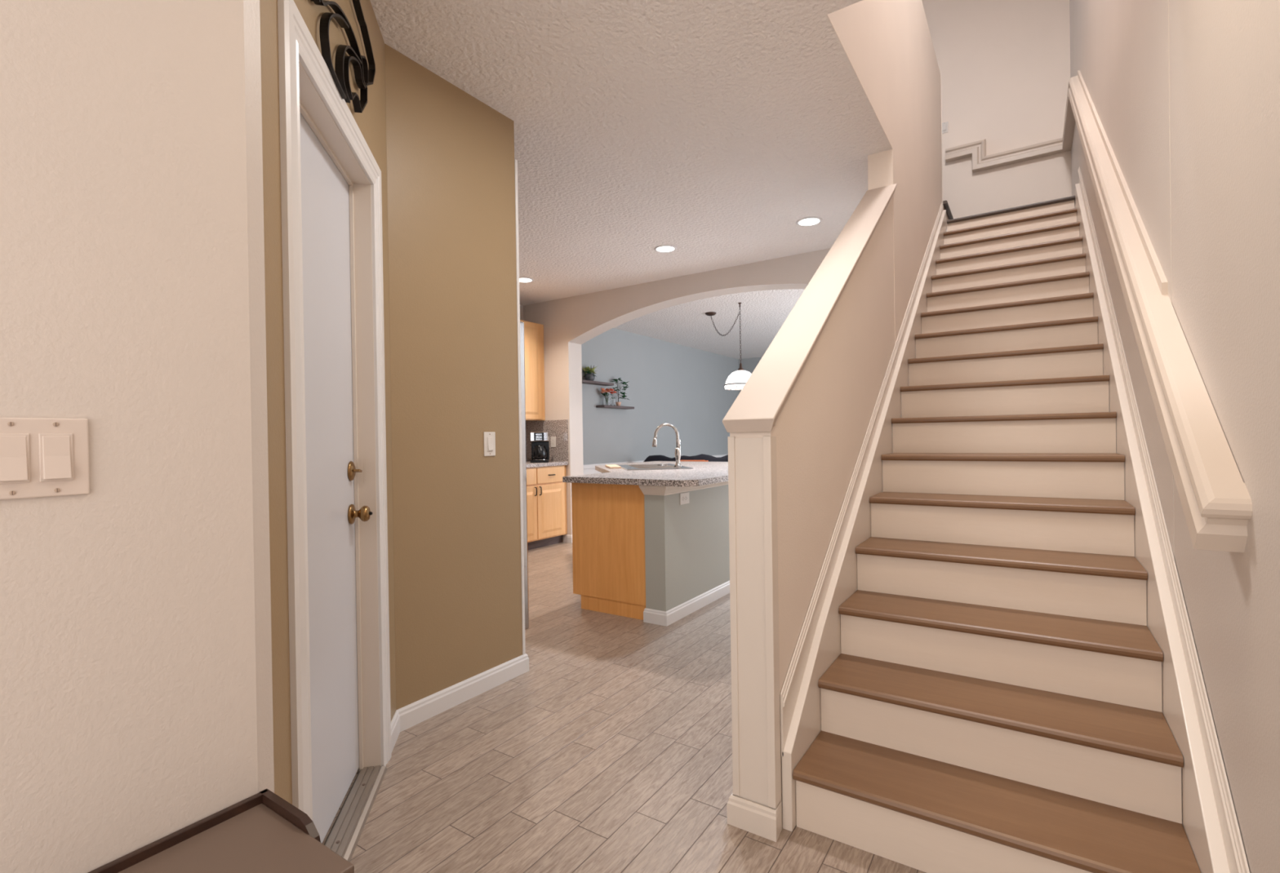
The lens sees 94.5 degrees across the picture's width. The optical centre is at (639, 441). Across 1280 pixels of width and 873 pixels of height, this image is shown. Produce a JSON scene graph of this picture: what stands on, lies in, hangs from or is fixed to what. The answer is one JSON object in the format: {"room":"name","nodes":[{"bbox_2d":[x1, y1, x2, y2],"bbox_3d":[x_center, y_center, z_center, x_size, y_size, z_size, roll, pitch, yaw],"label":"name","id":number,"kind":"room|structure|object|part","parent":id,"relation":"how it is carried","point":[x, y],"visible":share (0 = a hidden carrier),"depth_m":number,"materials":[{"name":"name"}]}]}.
{"room":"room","nodes":[
{"label":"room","id":0,"kind":"room"},
{"bbox_2d":[0,0,274,872],"bbox_3d":[-1.344,-0.202,0.289,0.180,2.860,2.103,-1,0,33],"label":"wall","id":1,"kind":"structure","parent":0,"point":[136,683],"depth_m":0.94,"materials":[{"name":"beige paint"}]},
{"bbox_2d":[0,417,89,500],"bbox_3d":[-0.860,0.024,0.842,0.013,0.114,0.118,-1,0,33],"label":"light switch","id":2,"kind":"object","parent":1,"relation":"attached to","point":[40,457],"visible":1,"depth_m":0.85,"materials":[{"name":"plastic"}]},
{"bbox_3d":[-0.873,0.024,0.823,0.003,0.069,0.036,-1,0,33],"label":"rocker frame","id":3,"kind":"part","parent":2,"relation":"part of","materials":[{"name":"plastic"}]},
{"bbox_3d":[-0.848,0.023,0.861,0.003,0.069,0.036,-1,0,33],"label":"rocker frame","id":4,"kind":"part","parent":2,"relation":"part of","materials":[{"name":"plastic"}]},
{"bbox_2d":[259,0,395,804],"bbox_3d":[-0.949,-0.215,1.737,0.120,2.860,1.448,-1,0,-12],"label":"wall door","id":5,"kind":"structure","parent":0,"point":[371,122],"depth_m":1.32,"materials":[{"name":"brown paint"}]},
{"bbox_2d":[277,0,391,844],"bbox_3d":[-0.948,0.086,1.799,0.141,2.256,0.954,-1,0,-12],"label":"door","id":6,"kind":"structure","parent":5,"relation":"attached to","point":[331,193],"depth_m":1.87,"materials":[{"name":"white paint"}]},
{"bbox_3d":[-0.987,0.130,1.790,0.042,2.127,0.742,-1,0,-12],"label":"panel","id":7,"kind":"part","parent":6,"relation":"part of","materials":[{"name":"white wood"}]},
{"bbox_3d":[-1.018,0.108,2.156,0.015,0.090,0.002,-1,0,-11],"label":"strike plate","id":8,"kind":"part","parent":6,"relation":"part of","materials":[{"name":"gold metal"}]},
{"bbox_2d":[310,0,375,112],"bbox_3d":[-0.908,-1.261,1.828,0.032,0.481,0.648,-1,0,-12],"label":"wall decoration","id":9,"kind":"object","parent":5,"relation":"attached to","point":[364,77],"visible":0.96,"depth_m":1.81,"materials":[{"name":"black metal"}]},
{"bbox_2d":[384,43,522,710],"bbox_3d":[-0.887,-0.222,2.800,0.130,2.860,0.733,-1,0,33],"label":"wall","id":10,"kind":"structure","parent":0,"point":[451,226],"depth_m":2.71,"materials":[{"name":"paint"}]},
{"bbox_2d":[391,653,528,754],"bbox_3d":[-0.829,1.162,2.722,0.135,0.092,0.929,-1,0,25],"label":"baseboard","id":11,"kind":"structure","parent":10,"relation":"attached to","point":[404,718],"depth_m":2.70,"materials":[{"name":"white wood"}]},
{"bbox_2d":[483,431,495,456],"bbox_3d":[-0.733,0.013,2.898,0.013,0.118,0.072,-1,0,33],"label":"light switch","id":12,"kind":"object","parent":10,"relation":"attached to","point":[489,437],"visible":1,"depth_m":2.89,"materials":[{"name":"white plastic"}]},
{"bbox_2d":[514,159,525,655],"bbox_3d":[-0.675,-0.174,3.111,0.129,2.575,0.018,-1,0,33],"label":"trim","id":13,"kind":"structure","parent":10,"relation":"attached to","point":[515,160],"depth_m":3.07,"materials":[{"name":"beige wood"}]},
{"bbox_2d":[322,542,925,872],"bbox_3d":[0.977,1.205,5.667,6.000,0.080,13.600,-1,0,33],"label":"floor","id":14,"kind":"structure","parent":0,"point":[612,753],"depth_m":2.18,"materials":[{"name":"beige tile"}]},
{"bbox_2d":[88,789,354,872],"bbox_3d":[-0.799,0.933,0.649,0.306,0.571,0.874,-1,0,33],"label":"bench","id":15,"kind":"object","parent":14,"relation":"on","point":[262,833],"visible":1,"depth_m":0.96,"materials":[{"name":"brown wood"}]},
{"bbox_2d":[324,765,386,862],"bbox_3d":[-0.905,1.204,1.810,0.094,0.020,0.750,-1,0,-12],"label":"threshold","id":16,"kind":"object","parent":14,"relation":"on","point":[343,839],"visible":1,"depth_m":1.91,"materials":[{"name":"metal"}]},
{"bbox_2d":[520,321,528,630],"bbox_3d":[-1.208,0.260,3.340,0.775,1.900,0.932,-1,0,33],"label":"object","id":17,"kind":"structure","parent":14,"relation":"on","point":[522,324],"depth_m":3.45,"materials":[{"name":"white paint"}]},
{"bbox_2d":[526,465,567,551],"bbox_3d":[-1.377,0.741,6.678,0.695,0.908,0.986,-1,0,33],"label":"base cabinet","id":18,"kind":"object","parent":14,"relation":"on","point":[546,491],"visible":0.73,"depth_m":6.62,"materials":[{"name":"brown wood"}]},
{"bbox_3d":[-1.246,0.788,6.295,0.008,0.475,0.340,-1,0,33],"label":"raised panel","id":19,"kind":"part","parent":18,"relation":"part of","materials":[{"name":"brown wood"}]},
{"bbox_3d":[-1.263,0.387,6.301,0.018,0.173,0.450,-1,0,33],"label":"drawer","id":20,"kind":"part","parent":18,"relation":"part of","materials":[{"name":"brown wood"}]},
{"bbox_3d":[-1.257,0.788,6.303,0.018,0.585,0.450,-1,0,33],"label":"door","id":21,"kind":"part","parent":18,"relation":"part of","materials":[{"name":"brown wood"}]},
{"bbox_2d":[526,461,568,467],"bbox_3d":[-1.573,0.270,6.405,0.682,0.041,1.647,-1,0,33],"label":"countertop","id":22,"kind":"structure","parent":18,"relation":"on","point":[529,464],"depth_m":6.62,"materials":[{"name":"stone"}]},
{"bbox_2d":[529,431,549,462],"bbox_3d":[-1.142,0.068,6.741,0.200,0.345,0.268,-1,0,-5],"label":"coffee maker","id":23,"kind":"object","parent":22,"relation":"on","point":[540,440],"visible":1,"depth_m":6.67,"materials":[{"name":"black plastic"}]},
{"bbox_3d":[-1.137,-0.051,6.663,0.110,0.093,0.004,-1,0,-5],"label":"control panel","id":24,"kind":"part","parent":23,"relation":"part of","materials":[{"name":"silver metal"}]},
{"bbox_3d":[-1.009,0.381,6.685,0.018,0.173,0.448,-1,0,33],"label":"drawer","id":25,"kind":"part","parent":18,"relation":"part of","materials":[{"name":"brown wood"}]},
{"bbox_3d":[-1.003,0.782,6.687,0.018,0.585,0.448,-1,0,33],"label":"door","id":26,"kind":"part","parent":18,"relation":"part of","materials":[{"name":"brown wood"}]},
{"bbox_3d":[-0.992,0.782,6.680,0.008,0.475,0.338,-1,0,33],"label":"raised panel","id":27,"kind":"part","parent":18,"relation":"part of","materials":[{"name":"brown wood"}]},
{"bbox_2d":[562,461,729,626],"bbox_3d":[0.253,0.706,5.191,1.845,0.945,2.540,-1,0,33],"label":"kitchen island","id":28,"kind":"object","parent":14,"relation":"on","point":[638,553],"visible":0.73,"depth_m":4.06,"materials":[{"name":"brown wood"}]},
{"bbox_3d":[-0.218,0.689,4.087,0.630,0.804,0.020,-1,0,33],"label":"panel","id":29,"kind":"part","parent":28,"relation":"part of","materials":[{"name":"brown wood"}]},
{"bbox_2d":[562,461,728,487],"bbox_3d":[0.246,0.253,5.188,1.845,0.040,2.540,-1,0,33],"label":"island countertop","id":30,"kind":"structure","parent":28,"relation":"on","point":[703,473],"depth_m":4.15,"materials":[{"name":"stone"}]},
{"bbox_2d":[604,464,621,468],"bbox_3d":[-0.247,0.230,5.389,0.100,0.018,0.400,-1,0,-9],"label":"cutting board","id":31,"kind":"object","parent":30,"relation":"on","point":[612,466],"visible":1,"depth_m":5.25,"materials":[{"name":"beige wood"}]},
{"bbox_2d":[617,463,693,470],"bbox_3d":[0.101,0.300,5.345,0.560,0.148,0.860,-1,0,-9],"label":"sink","id":32,"kind":"object","parent":30,"relation":"in","point":[667,466],"visible":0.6,"depth_m":5.33,"materials":[{"name":"silver metal"}]},
{"bbox_3d":[0.094,0.299,5.541,0.390,0.148,0.350,-1,0,-9],"label":"bowl","id":33,"kind":"part","parent":32,"relation":"part of","materials":[{"name":"silver metal"}]},
{"bbox_3d":[0.157,0.300,5.156,0.390,0.148,0.350,-1,0,-9],"label":"bowl","id":34,"kind":"part","parent":32,"relation":"part of","materials":[{"name":"silver metal"}]},
{"bbox_2d":[652,422,681,466],"bbox_3d":[0.240,0.029,5.354,0.266,0.388,0.077,-1,0,-2],"label":"kitchen faucet","id":35,"kind":"object","parent":30,"relation":"on","point":[677,451],"visible":0.99,"depth_m":5.33,"materials":[{"name":"silver metal"}]},
{"bbox_3d":[0.239,-0.046,5.347,0.230,0.238,0.027,-1,0,-2],"label":"spout","id":36,"kind":"part","parent":35,"relation":"part of","materials":[{"name":"silver metal"}]},
{"bbox_2d":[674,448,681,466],"bbox_3d":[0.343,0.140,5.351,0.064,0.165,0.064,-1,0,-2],"label":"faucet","id":37,"kind":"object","parent":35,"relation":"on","point":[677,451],"depth_m":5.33,"materials":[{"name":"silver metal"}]},
{"bbox_3d":[0.763,0.301,4.846,0.207,0.066,2.483,-1,0,33],"label":"cove moulding","id":38,"kind":"part","parent":28,"relation":"part of","materials":[{"name":"white wood"}]},
{"bbox_2d":[680,492,688,505],"bbox_3d":[0.304,0.389,4.023,0.008,0.078,0.125,-1,0,33],"label":"power outlet","id":39,"kind":"object","parent":28,"relation":"attached to","point":[684,497],"visible":1,"depth_m":4.02,"materials":[{"name":"white plastic"}]},
{"bbox_3d":[0.774,1.127,4.867,0.179,0.090,2.458,-1,0,33],"label":"baseboard","id":40,"kind":"part","parent":28,"relation":"part of","materials":[{"name":"white wood"}]},
{"bbox_2d":[644,453,728,462],"bbox_3d":[1.382,0.589,8.668,2.620,1.108,1.030,-1,0,33],"label":"sofa","id":41,"kind":"object","parent":14,"relation":"on","point":[700,457],"visible":0.09,"depth_m":8.52,"materials":[{"name":"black fabric"}]},
{"bbox_2d":[680,460,708,462],"bbox_3d":[0.732,0.694,7.476,0.420,0.930,0.438,-1,0,23],"label":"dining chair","id":42,"kind":"object","parent":14,"relation":"on","point":[680,460],"visible":0.13,"depth_m":7.25,"materials":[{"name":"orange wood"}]},
{"bbox_2d":[726,435,782,842],"bbox_3d":[0.348,0.590,1.830,0.160,1.210,0.066,-1,0,33],"label":"newel post","id":43,"kind":"object","parent":14,"relation":"on","point":[752,806],"visible":1,"depth_m":1.81,"materials":[{"name":"white wood"}]},
{"bbox_2d":[780,166,1249,872],"bbox_3d":[2.242,-0.529,3.673,1.004,3.370,5.710,-1,0,33],"label":"staircase","id":44,"kind":"structure","parent":14,"relation":"on","point":[994,668],"depth_m":2.09,"materials":[{"name":"brown paint"}]},
{"bbox_3d":[1.579,-0.591,3.571,0.012,3.063,4.223,-1,0,33],"label":"skirt moulding","id":45,"kind":"part","parent":44,"relation":"part of","materials":[{"name":"white wood"}]},
{"bbox_3d":[2.343,-0.543,2.928,0.012,3.338,4.577,-1,0,33],"label":"skirt moulding","id":46,"kind":"part","parent":44,"relation":"part of","materials":[{"name":"white wood"}]},
{"bbox_2d":[520,305,738,465],"bbox_3d":[-0.573,-0.258,8.645,0.100,2.860,9.700,-1,0,33],"label":"wall","id":47,"kind":"structure","parent":0,"point":[682,387],"depth_m":9.71,"materials":[{"name":"blue paint"}]},
{"bbox_2d":[520,320,545,421],"bbox_3d":[-1.500,-0.817,6.831,0.354,1.145,0.826,-1,0,33],"label":"upper cabinet","id":48,"kind":"object","parent":47,"relation":"attached to","point":[533,332],"visible":0.31,"depth_m":6.92,"materials":[{"name":"brown wood"}]},
{"bbox_3d":[-1.263,-0.820,6.875,0.008,1.015,0.240,-1,0,33],"label":"raised panel","id":49,"kind":"part","parent":48,"relation":"part of","materials":[{"name":"brown wood"}]},
{"bbox_2d":[583,468,601,475],"bbox_3d":[0.422,0.755,10.035,0.008,0.790,6.110,-1,0,33],"label":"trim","id":50,"kind":"structure","parent":47,"relation":"attached to","point":[592,471],"depth_m":8.34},
{"bbox_2d":[582,379,613,386],"bbox_3d":[-0.636,-0.821,8.331,0.150,0.032,0.720,-1,0,33],"label":"wall shelf","id":51,"kind":"object","parent":47,"relation":"attached to","point":[587,382],"visible":0.76,"depth_m":8.30,"materials":[{"name":"wood"}]},
{"bbox_2d":[582,366,596,381],"bbox_3d":[-0.700,-0.946,8.212,0.233,0.221,0.286,-1,0,6],"label":"potted plant","id":52,"kind":"object","parent":51,"relation":"on","point":[588,376],"visible":0.98,"depth_m":8.18,"materials":[{"name":"green plant"}]},
{"bbox_3d":[-0.695,-0.886,8.225,0.140,0.100,0.140,-1,0,33],"label":"pot","id":53,"kind":"part","parent":52,"relation":"part of","materials":[{"name":"grey ceramic"}]},
{"bbox_2d":[595,404,634,409],"bbox_3d":[-0.356,-0.503,8.750,0.150,0.032,0.760,-1,0,33],"label":"wall shelf","id":54,"kind":"object","parent":47,"relation":"attached to","point":[602,406],"visible":1,"depth_m":8.64,"materials":[{"name":"wood"}]},
{"bbox_2d":[600,387,615,405],"bbox_3d":[-0.459,-0.643,8.546,0.159,0.253,0.313,-1,0,33],"label":"flower vase","id":55,"kind":"object","parent":54,"relation":"on","point":[606,400],"visible":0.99,"depth_m":8.51,"materials":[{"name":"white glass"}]},
{"bbox_2d":[610,396,615,405],"bbox_3d":[-0.402,-0.585,8.669,0.085,0.132,0.084,-1,0,33],"label":"glass jar","id":56,"kind":"object","parent":54,"relation":"on","point":[612,401],"visible":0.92,"depth_m":8.64,"materials":[{"name":"white"}]},
{"bbox_2d":[611,377,629,406],"bbox_3d":[-0.275,-0.735,8.817,0.214,0.427,0.399,-1,0,33],"label":"potted tree","id":57,"kind":"object","parent":54,"relation":"on","point":[624,396],"visible":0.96,"depth_m":8.79,"materials":[{"name":"green plant"}]},
{"bbox_2d":[583,454,727,469],"bbox_3d":[0.421,0.330,10.030,0.020,0.060,6.110,-1,0,33],"label":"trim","id":58,"kind":"structure","parent":47,"relation":"attached to","point":[588,466],"depth_m":8.74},
{"bbox_2d":[369,0,892,359],"bbox_3d":[0.848,-1.816,5.706,5.800,0.245,13.600,-1,0,33],"label":"ceiling","id":59,"kind":"structure","parent":0,"point":[707,130],"depth_m":3.19,"materials":[{"name":"paint"}]},
{"bbox_2d":[519,277,533,283],"bbox_3d":[-1.193,-1.661,6.097,0.196,0.008,0.196,-1,0,33],"label":"recessed light","id":60,"kind":"object","parent":59,"relation":"in","point":[525,280],"visible":0.75,"depth_m":6.10,"materials":[{"name":"white"}]},
{"bbox_2d":[519,278,531,282],"bbox_3d":[-1.193,-1.662,6.097,0.156,0.004,0.156,-1,0,33],"label":"diffuser","id":61,"kind":"object","parent":60,"relation":"attached to","point":[521,280],"depth_m":6.10,"materials":[{"name":"white plastic"}]},
{"bbox_2d":[653,244,676,253],"bbox_3d":[0.222,-1.677,5.163,0.196,0.008,0.196,-1,0,33],"label":"recessed light","id":62,"kind":"object","parent":59,"relation":"in","point":[664,248],"visible":1,"depth_m":5.15,"materials":[{"name":"white"}]},
{"bbox_2d":[656,246,674,252],"bbox_3d":[0.222,-1.679,5.163,0.156,0.004,0.156,-1,0,33],"label":"diffuser","id":63,"kind":"object","parent":62,"relation":"attached to","point":[659,249],"depth_m":5.17,"materials":[{"name":"white"}]},
{"bbox_2d":[705,302,751,390],"bbox_3d":[1.175,-1.180,7.543,0.416,1.056,0.914,-1,0,-15],"label":"pendant lamp","id":64,"kind":"object","parent":59,"relation":"hanging from","point":[736,380],"visible":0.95,"depth_m":7.21,"materials":[{"name":"white glass"}]},
{"bbox_3d":[1.085,-1.518,7.595,0.021,0.329,0.638,-1,0,-27],"label":"swag chain","id":65,"kind":"part","parent":64,"relation":"part of","materials":[{"name":"brown metal"}]},
{"bbox_3d":[1.245,-0.766,7.305,0.410,0.215,0.410,-1,0,33],"label":"lamp shade","id":66,"kind":"part","parent":64,"relation":"part of","materials":[{"name":"white glass"}]},
{"bbox_3d":[1.237,-1.328,7.302,0.016,0.731,0.016,-1,0,33],"label":"chain","id":67,"kind":"part","parent":64,"relation":"part of","materials":[{"name":"brown metal"}]},
{"bbox_2d":[737,363,743,370],"bbox_3d":[1.243,-0.919,7.304,0.076,0.098,0.076,-1,0,33],"label":"socket","id":68,"kind":"object","parent":64,"relation":"attached to","point":[740,368],"depth_m":7.29,"materials":[{"name":"brown metal"}]},
{"bbox_2d":[795,216,822,226],"bbox_3d":[1.302,-1.690,4.558,0.196,0.008,0.196,-1,0,33],"label":"recessed light","id":69,"kind":"object","parent":59,"relation":"in","point":[807,221],"visible":1,"depth_m":4.55,"materials":[{"name":"white"}]},
{"bbox_2d":[798,217,819,225],"bbox_3d":[1.302,-1.692,4.558,0.156,0.004,0.156,-1,0,33],"label":"diffuser","id":70,"kind":"object","parent":69,"relation":"attached to","point":[804,221],"depth_m":4.55,"materials":[{"name":"white"}]},
{"bbox_2d":[523,248,830,542],"bbox_3d":[0.489,-0.261,6.170,4.399,2.860,0.240,-1,0,33],"label":"wall","id":71,"kind":"structure","parent":0,"point":[569,322],"depth_m":6.67,"materials":[{"name":"beige paint"}]},
{"bbox_2d":[525,419,568,462],"bbox_3d":[-1.126,-0.005,7.086,0.681,0.487,0.013,-1,0,33],"label":"backsplash","id":72,"kind":"structure","parent":71,"relation":"attached to","point":[557,428],"depth_m":7.01,"materials":[{"name":"stone"}]},
{"bbox_2d":[551,436,555,447],"bbox_3d":[-1.027,0.008,7.008,0.078,0.125,0.008,-1,0,33],"label":"power outlet","id":73,"kind":"object","parent":72,"relation":"attached to","point":[553,438],"visible":1,"depth_m":7.00,"materials":[{"name":"white plastic"}]},
{"bbox_2d":[563,534,572,543],"bbox_3d":[-0.779,1.138,7.020,0.129,0.092,0.254,-1,0,33],"label":"baseboard","id":74,"kind":"structure","parent":71,"relation":"attached to","point":[566,538],"depth_m":6.91,"materials":[{"name":"white wood"}]},
{"bbox_2d":[737,357,761,394],"bbox_3d":[4.548,-0.348,11.075,5.770,2.860,0.100,-1,0,33],"label":"wall","id":75,"kind":"structure","parent":0,"point":[748,365],"depth_m":12.47,"materials":[{"name":"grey paint"}]},
{"bbox_2d":[729,0,942,827],"bbox_3d":[1.514,-1.063,3.617,0.138,4.460,4.328,-1,0,33],"label":"wall","id":76,"kind":"structure","parent":0,"point":[820,430],"depth_m":2.80,"materials":[{"name":"paint"}]},
{"bbox_2d":[722,183,897,432],"bbox_3d":[0.868,-0.756,2.620,0.167,1.432,2.014,-1,0,33],"label":"wall cap","id":77,"kind":"object","parent":76,"relation":"attached to","point":[758,406],"visible":1,"depth_m":2.19,"materials":[{"name":"beige paint"}]},
{"bbox_3d":[0.935,-0.740,2.603,0.012,1.389,1.969,-1,0,33],"label":"cove moulding","id":78,"kind":"part","parent":77,"relation":"part of","materials":[{"name":"white wood"}]},
{"bbox_2d":[941,94,942,203],"bbox_3d":[2.739,-2.663,5.384,0.016,1.275,0.013,-1,0,33],"label":"trim","id":79,"kind":"structure","parent":76,"relation":"attached to","point":[941,95],"depth_m":5.38,"materials":[{"name":"white paint"}]},
{"bbox_2d":[942,200,953,231],"bbox_3d":[2.718,-2.102,6.089,0.904,0.185,1.113,-1,0,33],"label":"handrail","id":80,"kind":"structure","parent":76,"relation":"attached to","point":[945,206],"depth_m":5.58,"materials":[{"name":"paint"}]},
{"bbox_2d":[921,0,1071,218],"bbox_3d":[2.859,-3.532,6.701,3.493,3.075,0.100,-1,0,33],"label":"wall","id":81,"kind":"structure","parent":0,"point":[1004,65],"depth_m":6.08,"materials":[{"name":"paint"}]},
{"bbox_2d":[942,121,948,133],"bbox_3d":[3.272,-3.374,6.363,0.070,0.114,0.013,-1,0,33],"label":"light switch","id":82,"kind":"object","parent":81,"relation":"attached to","point":[944,125],"visible":0.85,"depth_m":6.36,"materials":[{"name":"white plastic"}]},
{"bbox_2d":[1069,0,1279,872],"bbox_3d":[1.916,-1.931,2.183,0.120,6.200,8.900,-1,0,33],"label":"wall","id":83,"kind":"structure","parent":0,"point":[1224,55],"depth_m":1.32,"materials":[{"name":"beige paint"}]},
{"bbox_2d":[945,70,1252,552],"bbox_3d":[2.237,-1.449,3.754,1.087,3.290,5.558,-1,0,33],"label":"handrail","id":84,"kind":"object","parent":83,"relation":"attached to","point":[1215,500],"visible":1,"depth_m":1.65,"materials":[{"name":"beige paint"}]}
]}

